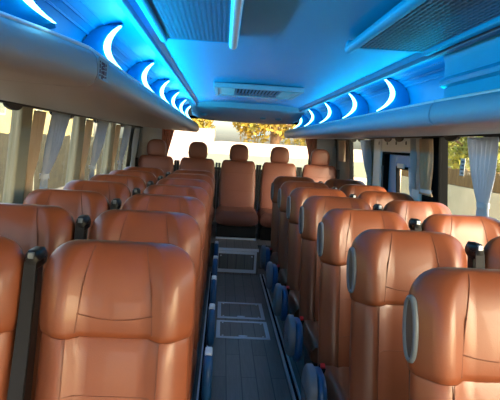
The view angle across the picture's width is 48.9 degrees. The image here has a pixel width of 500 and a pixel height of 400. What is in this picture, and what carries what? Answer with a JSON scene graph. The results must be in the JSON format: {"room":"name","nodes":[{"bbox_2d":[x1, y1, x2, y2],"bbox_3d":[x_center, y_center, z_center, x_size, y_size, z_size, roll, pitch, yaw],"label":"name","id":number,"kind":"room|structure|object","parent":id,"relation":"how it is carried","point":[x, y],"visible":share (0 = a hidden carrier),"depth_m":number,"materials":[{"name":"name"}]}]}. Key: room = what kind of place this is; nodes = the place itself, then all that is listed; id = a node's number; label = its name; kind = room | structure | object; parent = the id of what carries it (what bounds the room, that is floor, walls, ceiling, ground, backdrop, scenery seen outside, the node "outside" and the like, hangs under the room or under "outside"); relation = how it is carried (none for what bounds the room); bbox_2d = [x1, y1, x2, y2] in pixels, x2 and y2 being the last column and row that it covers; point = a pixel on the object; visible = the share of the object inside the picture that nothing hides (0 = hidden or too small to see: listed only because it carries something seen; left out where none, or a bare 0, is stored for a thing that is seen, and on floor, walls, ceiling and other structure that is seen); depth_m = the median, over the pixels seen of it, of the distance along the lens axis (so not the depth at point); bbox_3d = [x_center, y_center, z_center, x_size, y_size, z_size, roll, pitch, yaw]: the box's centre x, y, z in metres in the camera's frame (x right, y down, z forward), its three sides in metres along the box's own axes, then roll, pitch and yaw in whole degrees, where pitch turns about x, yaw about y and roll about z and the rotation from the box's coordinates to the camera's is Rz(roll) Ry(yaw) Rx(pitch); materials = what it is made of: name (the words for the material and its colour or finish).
{"room":"vehicle interior","nodes":[
{"label":"vehicle interior","id":0,"kind":"room"},
{"bbox_2d":[2,110,140,202],"bbox_3d":[-1.287,0.123,2.493,0.126,1.860,9.850,3,6,-3],"label":"wall","id":1,"kind":"structure","parent":0,"point":[132,128],"depth_m":6.60,"materials":[{"name":"grey plastic"}]},
{"bbox_2d":[8,107,32,203],"bbox_3d":[-1.283,-0.198,3.064,0.091,0.725,0.174,3,6,-3],"label":"trim","id":2,"kind":"structure","parent":1,"relation":"attached to","point":[24,115],"depth_m":3.02,"materials":[{"name":"beige plastic"}]},
{"bbox_2d":[0,11,96,86],"bbox_3d":[-0.655,-0.122,-0.601,0.835,0.088,3.493,3,6,-3],"label":"luggage rack","id":3,"kind":"object","parent":1,"relation":"attached to","point":[30,52],"visible":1,"depth_m":0.97,"materials":[{"name":"grey plastic"}]},
{"bbox_2d":[0,100,142,202],"bbox_3d":[-1.265,-0.147,2.516,0.125,0.695,9.550,3,6,-3],"label":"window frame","id":4,"kind":"structure","parent":1,"relation":"in","point":[14,119],"depth_m":2.98,"materials":[{"name":"beige plastic"}]},
{"bbox_2d":[23,110,46,201],"bbox_3d":[-1.263,-0.246,3.227,0.072,0.550,0.202,3,6,-3],"label":"curtain","id":5,"kind":"object","parent":4,"relation":"hanging from","point":[39,117],"visible":0.9,"depth_m":3.16,"materials":[{"name":"beige fabric"}]},
{"bbox_2d":[39,112,70,188],"bbox_3d":[-1.196,-0.261,3.415,0.067,0.551,0.424,4,6,7],"label":"curtain","id":6,"kind":"object","parent":4,"relation":"hanging from","point":[59,122],"visible":0.84,"depth_m":3.29,"materials":[{"name":"grey fabric"}]},
{"bbox_2d":[79,119,93,179],"bbox_3d":[-1.320,-0.370,4.419,0.072,0.550,0.202,3,6,-3],"label":"curtain","id":7,"kind":"object","parent":4,"relation":"hanging from","point":[89,123],"visible":0.91,"depth_m":4.35,"materials":[{"name":"beige fabric"}]},
{"bbox_2d":[88,120,108,179],"bbox_3d":[-1.252,-0.385,4.607,0.067,0.551,0.424,4,6,7],"label":"curtain","id":8,"kind":"object","parent":4,"relation":"hanging from","point":[102,126],"visible":0.89,"depth_m":4.47,"materials":[{"name":"grey fabric"}]},
{"bbox_2d":[110,124,120,171],"bbox_3d":[-1.376,-0.493,5.611,0.072,0.550,0.202,3,6,-3],"label":"curtain","id":9,"kind":"object","parent":4,"relation":"hanging from","point":[118,127],"visible":0.88,"depth_m":5.54,"materials":[{"name":"beige fabric"}]},
{"bbox_2d":[117,125,131,169],"bbox_3d":[-1.309,-0.508,5.799,0.067,0.551,0.424,4,6,7],"label":"curtain","id":10,"kind":"object","parent":4,"relation":"hanging from","point":[127,129],"visible":0.8,"depth_m":5.66,"materials":[{"name":"grey fabric"}]},
{"bbox_2d":[130,128,139,166],"bbox_3d":[-1.415,-0.608,6.730,0.072,0.550,0.332,3,6,-3],"label":"curtain","id":11,"kind":"object","parent":4,"relation":"hanging from","point":[137,130],"visible":0.78,"depth_m":6.65,"materials":[{"name":"grey fabric"}]},
{"bbox_2d":[66,116,76,183],"bbox_3d":[-1.335,-0.266,3.658,0.092,0.695,1.070,3,6,-3],"label":"window","id":12,"kind":"structure","parent":1,"relation":"in","point":[75,117],"depth_m":4.17,"materials":[{"name":"beige"}]},
{"bbox_2d":[70,117,85,180],"bbox_3d":[-1.339,-0.322,4.256,0.091,0.725,0.174,3,6,-3],"label":"trim","id":13,"kind":"structure","parent":1,"relation":"attached to","point":[81,121],"depth_m":4.19,"materials":[{"name":"beige"}]},
{"bbox_2d":[104,123,115,173],"bbox_3d":[-1.396,-0.445,5.448,0.091,0.725,0.174,3,6,-3],"label":"trim","id":14,"kind":"structure","parent":1,"relation":"attached to","point":[112,127],"depth_m":5.38,"materials":[{"name":"beige"}]},
{"bbox_2d":[137,109,335,226],"bbox_3d":[-0.179,-0.331,7.481,2.840,1.900,0.050,3,6,-3],"label":"wall","id":15,"kind":"structure","parent":0,"point":[189,111],"depth_m":7.47,"materials":[{"name":"white plastic"}]},
{"bbox_2d":[141,126,161,154],"bbox_3d":[-1.302,-0.738,7.334,0.280,0.600,0.049,3,6,-3],"label":"trim","id":16,"kind":"structure","parent":15,"relation":"attached to","point":[148,133],"depth_m":7.30,"materials":[{"name":"white plastic"}]},
{"bbox_2d":[162,129,173,155],"bbox_3d":[-1.075,-0.768,7.276,0.183,0.501,0.031,3,6,-3],"label":"curtain","id":17,"kind":"object","parent":15,"relation":"hanging from","point":[167,135],"visible":0.44,"depth_m":7.26,"materials":[{"name":"brown fabric"}]},
{"bbox_2d":[208,224,270,274],"bbox_3d":[-0.187,0.569,6.683,2.720,0.269,1.680,3,6,-3],"label":"step","id":18,"kind":"structure","parent":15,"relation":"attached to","point":[225,243],"depth_m":6.15,"materials":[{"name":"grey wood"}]},
{"bbox_2d":[135,139,176,177],"bbox_3d":[-1.185,-0.183,6.653,0.512,1.108,0.730,3,6,-3],"label":"seat","id":19,"kind":"object","parent":18,"relation":"on","point":[156,148],"visible":0.27,"depth_m":6.88,"materials":[{"name":"brown leather"}]},
{"bbox_2d":[176,141,217,233],"bbox_3d":[-0.667,-0.154,6.681,0.512,1.108,0.730,3,6,-3],"label":"seat","id":20,"kind":"object","parent":18,"relation":"on","point":[197,159],"visible":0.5,"depth_m":6.91,"materials":[{"name":"brown leather"}]},
{"bbox_2d":[217,250,256,273],"bbox_3d":[-0.147,0.658,5.839,0.430,0.228,0.009,3,6,-3],"label":"access hatch","id":21,"kind":"object","parent":18,"relation":"attached to","point":[228,261],"visible":0.83,"depth_m":5.84,"materials":[{"name":"silver metal"}]},
{"bbox_2d":[215,144,258,238],"bbox_3d":[-0.150,-0.125,6.708,0.512,1.108,0.730,3,6,-3],"label":"seat","id":22,"kind":"object","parent":18,"relation":"on","point":[236,216],"visible":1,"depth_m":6.90,"materials":[{"name":"brown leather"}]},
{"bbox_2d":[215,205,257,226],"bbox_3d":[-0.165,0.191,6.665,0.504,0.187,0.580,3,6,-3],"label":"seat cushion","id":23,"kind":"object","parent":22,"relation":"on","point":[226,215],"depth_m":6.39,"materials":[{"name":"brown leather"}]},
{"bbox_2d":[256,146,298,240],"bbox_3d":[0.368,-0.096,6.736,0.512,1.108,0.730,3,6,-3],"label":"seat","id":24,"kind":"object","parent":18,"relation":"on","point":[279,165],"visible":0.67,"depth_m":6.95,"materials":[{"name":"brown leather"}]},
{"bbox_2d":[257,208,271,227],"bbox_3d":[0.352,0.220,6.692,0.504,0.187,0.580,3,6,-3],"label":"seat cushion","id":25,"kind":"object","parent":24,"relation":"on","point":[264,214],"depth_m":6.41,"materials":[{"name":"brown leather"}]},
{"bbox_2d":[299,149,339,182],"bbox_3d":[0.885,-0.067,6.763,0.512,1.108,0.730,3,6,-3],"label":"seat","id":26,"kind":"object","parent":18,"relation":"on","point":[319,170],"visible":0.38,"depth_m":6.99,"materials":[{"name":"brown leather"}]},
{"bbox_2d":[305,139,316,164],"bbox_3d":[0.801,-0.664,7.378,0.193,0.501,0.031,3,6,-3],"label":"curtain","id":27,"kind":"object","parent":15,"relation":"hanging from","point":[311,144],"visible":0.39,"depth_m":7.37,"materials":[{"name":"brown fabric"}]},
{"bbox_2d":[317,139,334,165],"bbox_3d":[0.991,-0.610,7.456,0.280,0.600,0.049,3,6,-3],"label":"trim","id":28,"kind":"structure","parent":15,"relation":"attached to","point":[326,144],"depth_m":7.42,"materials":[{"name":"white plastic"}]},
{"bbox_2d":[190,266,303,399],"bbox_3d":[-0.005,1.151,2.660,2.840,0.060,9.850,3,6,-3],"label":"floor","id":29,"kind":"structure","parent":0,"point":[243,369],"depth_m":3.57,"materials":[{"name":"grey wood"}]},
{"bbox_2d":[0,235,47,399],"bbox_3d":[-0.905,0.658,1.434,0.511,1.056,0.709,3,6,-3],"label":"passenger seat","id":30,"kind":"object","parent":29,"relation":"on","point":[20,275],"visible":1,"depth_m":1.63,"materials":[{"name":"brown leather"}]},
{"bbox_2d":[0,203,90,399],"bbox_3d":[-0.941,0.585,2.028,0.511,1.078,0.709,3,6,-3],"label":"passenger seat","id":31,"kind":"object","parent":29,"relation":"on","point":[30,226],"visible":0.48,"depth_m":2.21,"materials":[{"name":"brown leather"}]},
{"bbox_2d":[23,188,121,238],"bbox_3d":[-0.974,0.513,2.724,0.511,1.078,0.709,3,6,-3],"label":"passenger seat","id":32,"kind":"object","parent":29,"relation":"on","point":[77,203],"visible":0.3,"depth_m":2.91,"materials":[{"name":"brown leather"}]},
{"bbox_2d":[63,180,140,208],"bbox_3d":[-1.007,0.441,3.419,0.511,1.078,0.709,3,6,-3],"label":"passenger seat","id":33,"kind":"object","parent":29,"relation":"on","point":[110,190],"visible":0.19,"depth_m":3.61,"materials":[{"name":"brown leather"}]},
{"bbox_2d":[35,239,195,399],"bbox_3d":[-0.382,0.687,1.459,0.558,1.056,0.714,3,6,-3],"label":"passenger seat","id":34,"kind":"object","parent":29,"relation":"on","point":[117,317],"visible":1,"depth_m":1.62,"materials":[{"name":"brown leather"}]},
{"bbox_2d":[90,174,153,193],"bbox_3d":[-1.040,0.369,4.115,0.511,1.078,0.709,3,6,-3],"label":"passenger seat","id":35,"kind":"object","parent":29,"relation":"on","point":[132,182],"visible":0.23,"depth_m":4.31,"materials":[{"name":"brown leather"}]},
{"bbox_2d":[109,170,162,187],"bbox_3d":[-1.073,0.297,4.810,0.511,1.078,0.709,3,6,-3],"label":"passenger seat","id":36,"kind":"object","parent":29,"relation":"on","point":[147,176],"visible":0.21,"depth_m":5.01,"materials":[{"name":"brown leather"}]},
{"bbox_2d":[89,209,201,399],"bbox_3d":[-0.417,0.615,2.054,0.558,1.078,0.714,3,6,-3],"label":"passenger seat","id":37,"kind":"object","parent":29,"relation":"on","point":[182,230],"visible":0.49,"depth_m":2.23,"materials":[{"name":"brown leather"}]},
{"bbox_2d":[123,166,170,181],"bbox_3d":[-1.106,0.225,5.506,0.511,1.078,0.709,3,6,-3],"label":"passenger seat","id":38,"kind":"object","parent":29,"relation":"on","point":[157,172],"visible":0.19,"depth_m":5.70,"materials":[{"name":"brown leather"}]},
{"bbox_2d":[122,194,212,399],"bbox_3d":[-0.451,0.542,2.749,0.558,1.078,0.714,3,6,-3],"label":"passenger seat","id":39,"kind":"object","parent":29,"relation":"on","point":[192,206],"visible":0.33,"depth_m":2.93,"materials":[{"name":"brown leather"}]},
{"bbox_2d":[190,348,196,398],"bbox_3d":[-0.489,0.825,2.669,0.444,0.128,0.490,3,6,-3],"label":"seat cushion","id":40,"kind":"object","parent":39,"relation":"on","point":[194,360],"depth_m":2.66,"materials":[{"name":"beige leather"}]},
{"bbox_2d":[142,184,215,345],"bbox_3d":[-0.483,0.470,3.445,0.558,1.078,0.714,3,6,-3],"label":"passenger seat","id":41,"kind":"object","parent":29,"relation":"on","point":[199,193],"visible":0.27,"depth_m":3.63,"materials":[{"name":"brown leather"}]},
{"bbox_2d":[156,178,216,306],"bbox_3d":[-0.516,0.398,4.140,0.558,1.078,0.714,3,6,-3],"label":"passenger seat","id":42,"kind":"object","parent":29,"relation":"on","point":[205,185],"visible":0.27,"depth_m":4.33,"materials":[{"name":"brown leather"}]},
{"bbox_2d":[166,173,217,279],"bbox_3d":[-0.550,0.326,4.836,0.558,1.078,0.714,3,6,-3],"label":"passenger seat","id":43,"kind":"object","parent":29,"relation":"on","point":[208,179],"visible":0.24,"depth_m":5.03,"materials":[{"name":"brown leather"}]},
{"bbox_2d":[174,169,218,262],"bbox_3d":[-0.583,0.254,5.531,0.558,1.078,0.714,3,6,-3],"label":"passenger seat","id":44,"kind":"object","parent":29,"relation":"on","point":[216,244],"visible":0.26,"depth_m":5.72,"materials":[{"name":"brown leather"}]},
{"bbox_2d":[196,272,211,399],"bbox_3d":[-0.272,1.051,3.065,0.040,0.026,5.500,3,6,-3],"label":"rail","id":45,"kind":"object","parent":29,"relation":"on","point":[204,344],"visible":0.58,"depth_m":3.70,"materials":[{"name":"silver metal"}]},
{"bbox_2d":[217,302,264,319],"bbox_3d":[-0.080,0.920,4.585,0.380,0.006,0.430,3,6,-3],"label":"floor hatch","id":46,"kind":"object","parent":29,"relation":"on","point":[235,310],"visible":1,"depth_m":4.57,"materials":[{"name":"silver metal"}]},
{"bbox_2d":[216,320,269,339],"bbox_3d":[-0.058,0.969,4.114,0.390,0.006,0.380,3,6,-3],"label":"floor hatch","id":47,"kind":"object","parent":29,"relation":"on","point":[224,328],"visible":1,"depth_m":4.10,"materials":[{"name":"silver metal"}]},
{"bbox_2d":[260,274,300,399],"bbox_3d":[0.254,1.081,3.093,0.040,0.026,5.500,3,6,-3],"label":"rail","id":48,"kind":"object","parent":29,"relation":"on","point":[292,382],"visible":1,"depth_m":3.74,"materials":[{"name":"silver metal"}]},
{"bbox_2d":[260,176,314,271],"bbox_3d":[0.388,0.322,5.442,0.582,1.078,0.728,3,6,-3],"label":"passenger seat","id":49,"kind":"object","parent":29,"relation":"on","point":[266,254],"visible":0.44,"depth_m":5.57,"materials":[{"name":"brown leather"}]},
{"bbox_2d":[265,181,327,292],"bbox_3d":[0.423,0.399,4.707,0.582,1.078,0.728,3,6,-3],"label":"passenger seat","id":50,"kind":"object","parent":29,"relation":"on","point":[275,273],"visible":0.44,"depth_m":4.83,"materials":[{"name":"brown leather"}]},
{"bbox_2d":[273,187,345,320],"bbox_3d":[0.456,0.471,4.012,0.582,1.078,0.728,3,6,-3],"label":"passenger seat","id":51,"kind":"object","parent":29,"relation":"on","point":[285,298],"visible":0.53,"depth_m":4.13,"materials":[{"name":"brown leather"}]},
{"bbox_2d":[288,290,299,317],"bbox_3d":[0.502,0.758,3.937,0.444,0.128,0.490,3,6,-3],"label":"armrest","id":52,"kind":"object","parent":51,"relation":"on","point":[293,295],"depth_m":3.88,"materials":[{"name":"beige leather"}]},
{"bbox_2d":[284,196,370,365],"bbox_3d":[0.489,0.543,3.316,0.582,1.078,0.728,3,6,-3],"label":"passenger seat","id":53,"kind":"object","parent":29,"relation":"on","point":[301,333],"visible":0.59,"depth_m":3.44,"materials":[{"name":"brown leather"}]},
{"bbox_2d":[303,320,318,362],"bbox_3d":[0.535,0.830,3.242,0.444,0.128,0.490,3,6,-3],"label":"armrest","id":54,"kind":"object","parent":53,"relation":"on","point":[310,327],"depth_m":3.14,"materials":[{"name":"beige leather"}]},
{"bbox_2d":[319,179,364,189],"bbox_3d":[0.950,0.353,5.476,0.511,1.078,0.709,3,6,-3],"label":"passenger seat","id":55,"kind":"object","parent":29,"relation":"on","point":[330,183],"visible":0.13,"depth_m":5.67,"materials":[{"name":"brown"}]},
{"bbox_2d":[301,208,407,399],"bbox_3d":[0.522,0.615,2.621,0.582,1.078,0.728,3,6,-3],"label":"passenger seat","id":56,"kind":"object","parent":29,"relation":"on","point":[338,228],"visible":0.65,"depth_m":2.75,"materials":[{"name":"brown leather"}]},
{"bbox_2d":[324,365,348,399],"bbox_3d":[0.568,0.902,2.546,0.444,0.128,0.490,3,6,-3],"label":"seat cushion","id":57,"kind":"object","parent":56,"relation":"on","point":[336,376],"depth_m":2.53,"materials":[{"name":"brown leather"}]},
{"bbox_2d":[332,184,386,197],"bbox_3d":[0.985,0.430,4.741,0.511,1.078,0.709,3,6,-3],"label":"passenger seat","id":58,"kind":"object","parent":29,"relation":"on","point":[348,189],"visible":0.14,"depth_m":4.93,"materials":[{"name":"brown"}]},
{"bbox_2d":[349,191,413,209],"bbox_3d":[1.018,0.502,4.045,0.511,1.078,0.709,3,6,-3],"label":"passenger seat","id":59,"kind":"object","parent":29,"relation":"on","point":[371,197],"visible":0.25,"depth_m":4.24,"materials":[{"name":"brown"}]},
{"bbox_2d":[346,229,466,399],"bbox_3d":[0.554,0.686,1.935,0.582,1.078,0.728,3,6,-3],"label":"passenger seat","id":60,"kind":"object","parent":29,"relation":"on","point":[383,265],"visible":0.73,"depth_m":2.09,"materials":[{"name":"brown leather"}]},
{"bbox_2d":[373,200,450,229],"bbox_3d":[1.051,0.574,3.350,0.511,1.078,0.709,3,6,-3],"label":"passenger seat","id":61,"kind":"object","parent":29,"relation":"on","point":[420,210],"visible":0.2,"depth_m":3.54,"materials":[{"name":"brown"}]},
{"bbox_2d":[402,267,499,399],"bbox_3d":[0.586,0.756,1.260,0.582,1.078,0.728,3,6,-3],"label":"passenger seat","id":62,"kind":"object","parent":29,"relation":"on","point":[451,322],"visible":1,"depth_m":1.43,"materials":[{"name":"brown leather"}]},
{"bbox_2d":[408,214,499,257],"bbox_3d":[1.084,0.646,2.654,0.511,1.078,0.709,3,6,-3],"label":"passenger seat","id":63,"kind":"object","parent":29,"relation":"on","point":[465,228],"visible":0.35,"depth_m":2.84,"materials":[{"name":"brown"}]},
{"bbox_2d":[465,236,499,268],"bbox_3d":[1.116,0.717,1.969,0.511,1.078,0.709,3,6,-3],"label":"passenger seat","id":64,"kind":"object","parent":29,"relation":"on","point":[478,256],"visible":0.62,"depth_m":2.16,"materials":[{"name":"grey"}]},
{"bbox_2d":[128,0,422,109],"bbox_3d":[0.103,-0.616,2.482,0.920,0.100,9.850,3,6,-3],"label":"ceiling","id":65,"kind":"structure","parent":0,"point":[286,43],"depth_m":2.10,"materials":[{"name":"teal plastic"}]},
{"bbox_2d":[33,0,190,109],"bbox_3d":[-0.579,-0.495,1.884,0.490,0.212,8.700,3,6,-3],"label":"trim","id":66,"kind":"structure","parent":65,"relation":"attached to","point":[109,12],"depth_m":1.73,"materials":[{"name":"teal plastic"}]},
{"bbox_2d":[0,0,55,28],"bbox_3d":[-0.427,-0.404,1.002,0.170,0.166,0.095,3,6,-3],"label":"light","id":67,"kind":"object","parent":66,"relation":"attached to","point":[27,10],"visible":0.83,"depth_m":0.99,"materials":[{"name":"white plastic"}]},
{"bbox_2d":[0,47,198,131],"bbox_3d":[-0.851,-0.550,3.526,0.835,0.088,4.800,3,6,-3],"label":"luggage rack","id":68,"kind":"object","parent":66,"relation":"attached to","point":[125,100],"visible":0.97,"depth_m":1.82,"materials":[{"name":"grey plastic"}]},
{"bbox_2d":[98,57,108,82],"bbox_3d":[-0.323,-0.286,1.216,0.002,0.046,0.095,3,6,-3],"label":"warning label","id":69,"kind":"object","parent":68,"relation":"attached to","point":[103,65],"visible":1,"depth_m":1.21,"materials":[{"name":"white paper"}]},
{"bbox_2d":[82,24,123,67],"bbox_3d":[-0.463,-0.482,1.757,0.170,0.166,0.095,3,6,-3],"label":"light","id":70,"kind":"object","parent":66,"relation":"attached to","point":[99,39],"visible":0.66,"depth_m":1.74,"materials":[{"name":"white plastic"}]},
{"bbox_2d":[127,61,154,90],"bbox_3d":[-0.501,-0.565,2.552,0.170,0.166,0.095,3,6,-3],"label":"light","id":71,"kind":"object","parent":66,"relation":"attached to","point":[139,71],"visible":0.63,"depth_m":2.53,"materials":[{"name":"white plastic"}]},
{"bbox_2d":[149,79,169,101],"bbox_3d":[-0.535,-0.639,3.268,0.170,0.166,0.095,3,6,-3],"label":"light","id":72,"kind":"object","parent":66,"relation":"attached to","point":[157,87],"visible":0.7,"depth_m":3.25,"materials":[{"name":"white plastic"}]},
{"bbox_2d":[115,0,196,105],"bbox_3d":[-0.362,-0.597,2.462,0.022,0.022,9.850,3,6,-3],"label":"trim","id":73,"kind":"structure","parent":65,"relation":"attached to","point":[126,7],"depth_m":1.76,"materials":[{"name":"blue plastic"}]},
{"bbox_2d":[136,0,243,49],"bbox_3d":[-0.133,-0.455,1.119,0.253,0.040,1.430,3,6,-3],"label":"ceiling vent","id":74,"kind":"object","parent":65,"relation":"in","point":[210,21],"visible":1,"depth_m":1.49,"materials":[{"name":"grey plastic"}]},
{"bbox_2d":[147,0,230,41],"bbox_3d":[-0.133,-0.456,1.119,0.208,0.006,1.386,3,6,-3],"label":"grille","id":75,"kind":"object","parent":74,"relation":"attached to","point":[181,20],"depth_m":1.50,"materials":[{"name":"blue plastic"}]},
{"bbox_2d":[189,100,306,124],"bbox_3d":[-0.034,-0.820,5.268,1.050,0.146,0.880,3,6,-3],"label":"console","id":76,"kind":"object","parent":65,"relation":"attached to","point":[215,111],"visible":0.98,"depth_m":5.07,"materials":[{"name":"grey plastic"}]},
{"bbox_2d":[213,82,303,99],"bbox_3d":[0.041,-0.697,3.543,0.540,0.030,0.580,3,6,-3],"label":"air vent","id":77,"kind":"object","parent":65,"relation":"attached to","point":[220,88],"visible":1,"depth_m":3.42,"materials":[{"name":"grey plastic"}]},
{"bbox_2d":[303,56,444,121],"bbox_3d":[0.702,-0.423,1.952,0.240,0.212,8.700,3,6,-3],"label":"trim","id":78,"kind":"structure","parent":65,"relation":"attached to","point":[430,90],"depth_m":2.57,"materials":[{"name":"teal plastic"}]},
{"bbox_2d":[305,109,321,125],"bbox_3d":[0.574,-0.742,4.970,0.170,0.166,0.095,3,6,-3],"label":"light","id":79,"kind":"object","parent":78,"relation":"attached to","point":[316,118],"visible":0.91,"depth_m":4.96,"materials":[{"name":"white plastic"}]},
{"bbox_2d":[320,102,340,122],"bbox_3d":[0.612,-0.660,4.175,0.170,0.166,0.095,3,6,-3],"label":"light","id":80,"kind":"object","parent":78,"relation":"attached to","point":[334,113],"visible":0.89,"depth_m":4.16,"materials":[{"name":"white plastic"}]},
{"bbox_2d":[343,92,368,118],"bbox_3d":[0.649,-0.578,3.380,0.170,0.166,0.095,3,6,-3],"label":"light","id":81,"kind":"object","parent":78,"relation":"attached to","point":[360,106],"visible":0.92,"depth_m":3.36,"materials":[{"name":"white plastic"}]},
{"bbox_2d":[376,78,408,111],"bbox_3d":[0.685,-0.500,2.635,0.170,0.166,0.095,3,6,-3],"label":"light","id":82,"kind":"object","parent":78,"relation":"attached to","point":[399,96],"visible":0.89,"depth_m":2.62,"materials":[{"name":"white plastic"}]},
{"bbox_2d":[299,25,499,111],"bbox_3d":[0.562,-0.546,2.511,0.022,0.022,9.850,3,6,-3],"label":"trim","id":83,"kind":"structure","parent":65,"relation":"attached to","point":[496,30],"depth_m":1.92,"materials":[{"name":"blue plastic"}]},
{"bbox_2d":[344,0,499,55],"bbox_3d":[0.471,-0.417,1.111,0.269,0.041,1.350,3,6,-3],"label":"ceiling vent","id":84,"kind":"object","parent":65,"relation":"in","point":[426,27],"visible":1,"depth_m":1.39,"materials":[{"name":"teal plastic"}]},
{"bbox_2d":[336,140,349,179],"bbox_3d":[1.393,0.273,2.636,0.126,1.860,9.850,3,6,-3],"label":"wall","id":85,"kind":"structure","parent":0,"point":[344,167],"depth_m":6.99,"materials":[{"name":"grey plastic"}]},
{"bbox_2d":[349,140,353,179],"bbox_3d":[1.255,-0.361,6.172,0.106,0.695,1.020,3,6,-3],"label":"window","id":86,"kind":"structure","parent":85,"relation":"in","point":[351,155],"depth_m":6.65,"materials":[{"name":"clear glass"}]},
{"bbox_2d":[284,100,499,138],"bbox_3d":[0.907,-0.495,4.048,0.835,0.088,4.420,3,6,-3],"label":"luggage rack","id":87,"kind":"object","parent":85,"relation":"attached to","point":[413,120],"visible":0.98,"depth_m":2.56,"materials":[{"name":"blue plastic"}]},
{"bbox_2d":[372,138,421,200],"bbox_3d":[1.285,0.200,4.872,0.142,1.545,1.320,3,6,-3],"label":"door","id":88,"kind":"structure","parent":85,"relation":"in","point":[390,157],"depth_m":4.98,"materials":[{"name":"white"}]},
{"bbox_2d":[334,134,499,206],"bbox_3d":[1.405,0.002,2.659,0.139,0.695,9.550,3,6,-3],"label":"window","id":89,"kind":"structure","parent":85,"relation":"in","point":[444,184],"depth_m":3.85,"materials":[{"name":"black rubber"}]},
{"bbox_2d":[360,140,371,184],"bbox_3d":[1.195,-0.343,5.685,0.073,0.551,0.390,3,6,-4],"label":"curtain","id":90,"kind":"object","parent":89,"relation":"hanging from","point":[365,144],"visible":0.83,"depth_m":5.58,"materials":[{"name":"grey fabric"}]},
{"bbox_2d":[410,139,416,188],"bbox_3d":[1.241,-0.275,4.181,0.057,0.380,0.098,3,6,-3],"label":"curtain","id":91,"kind":"object","parent":89,"relation":"hanging from","point":[413,152],"visible":1,"depth_m":4.16,"materials":[{"name":"grey fabric"}]},
{"bbox_2d":[419,139,432,196],"bbox_3d":[1.287,-0.238,4.003,0.073,0.411,0.256,3,6,-3],"label":"curtain","id":92,"kind":"object","parent":89,"relation":"hanging from","point":[425,145],"visible":1,"depth_m":3.97,"materials":[{"name":"beige fabric"}]},
{"bbox_2d":[467,137,498,216],"bbox_3d":[1.310,-0.077,3.115,0.073,0.550,0.362,3,6,-3],"label":"curtain","id":93,"kind":"object","parent":89,"relation":"hanging from","point":[482,151],"visible":0.8,"depth_m":3.07,"materials":[{"name":"grey fabric"}]},
{"bbox_2d":[422,137,441,202],"bbox_3d":[1.325,-0.135,4.024,0.091,0.725,0.344,3,6,-3],"label":"trim","id":94,"kind":"structure","parent":85,"relation":"attached to","point":[437,142],"depth_m":3.88,"materials":[{"name":"black plastic"}]},
{"bbox_2d":[429,33,499,127],"bbox_3d":[1.113,-0.139,-0.207,0.835,0.257,4.112,3,6,-3],"label":"luggage rack","id":95,"kind":"object","parent":85,"relation":"attached to","point":[470,84],"visible":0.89,"depth_m":1.57,"materials":[{"name":"blue plastic"}]},
{"label":"outside","id":96,"kind":"structure","parent":0,"visible":0},
{"bbox_3d":[-1.097,0.454,20.124,120.000,0.300,120.000,3,6,-3],"label":"ground","id":97,"kind":"structure","parent":96,"visible":0},
{"bbox_2d":[0,103,93,135],"bbox_3d":[-19.099,-4.017,23.839,8.400,5.650,70.400,3,6,-3],"label":"building","id":98,"kind":"structure","parent":97,"relation":"on","point":[5,114],"depth_m":35.77,"materials":[{"name":"white plastic"}]},
{"bbox_2d":[0,133,123,202],"bbox_3d":[-8.006,-1.386,20.698,0.120,2.400,42.170,3,6,-3],"label":"fence","id":99,"kind":"object","parent":97,"relation":"on","point":[57,175],"visible":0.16,"depth_m":23.26,"materials":[{"name":"beige"}]},
{"bbox_2d":[167,128,214,163],"bbox_3d":[-2.463,-1.478,22.375,1.980,2.920,4.599,3,6,-3],"label":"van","id":100,"kind":"object","parent":97,"relation":"on","point":[181,140],"visible":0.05,"depth_m":21.30,"materials":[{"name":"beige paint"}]},
{"bbox_2d":[190,118,215,130],"bbox_3d":[-3.556,-4.596,32.150,3.380,7.038,3.470,-1,7,-36],"label":"tree","id":101,"kind":"object","parent":97,"relation":"on","point":[202,123],"visible":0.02,"depth_m":31.80,"materials":[{"name":"yellow plant"}]},
{"bbox_2d":[232,122,296,144],"bbox_3d":[0.822,-3.325,23.691,3.593,6.742,3.721,3,6,-3],"label":"tree","id":102,"kind":"object","parent":97,"relation":"on","point":[276,135],"visible":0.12,"depth_m":23.82,"materials":[{"name":"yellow plant"}]},
{"bbox_2d":[180,141,401,187],"bbox_3d":[0.288,-0.172,13.583,6.398,2.420,1.980,3,6,-3],"label":"wall","id":103,"kind":"structure","parent":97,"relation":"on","point":[259,153],"depth_m":12.54,"materials":[{"name":"beige paint"}]},
{"bbox_2d":[400,176,499,220],"bbox_3d":[6.203,0.255,17.431,0.250,1.520,46.000,3,6,-3],"label":"wall","id":104,"kind":"structure","parent":97,"relation":"on","point":[461,200],"depth_m":15.90,"materials":[{"name":"beige concrete"}]},
{"bbox_2d":[401,168,499,193],"bbox_3d":[6.249,-0.776,17.372,0.060,0.535,46.090,3,6,-3],"label":"fence","id":105,"kind":"object","parent":104,"relation":"on","point":[454,178],"visible":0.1,"depth_m":16.17,"materials":[{"name":"brown wood"}]},
{"bbox_2d":[448,136,499,172],"bbox_3d":[9.145,-1.911,21.478,4.544,5.383,4.115,3,6,0],"label":"tree","id":106,"kind":"object","parent":97,"relation":"on","point":[462,152],"visible":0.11,"depth_m":21.57,"materials":[{"name":"green plant"}]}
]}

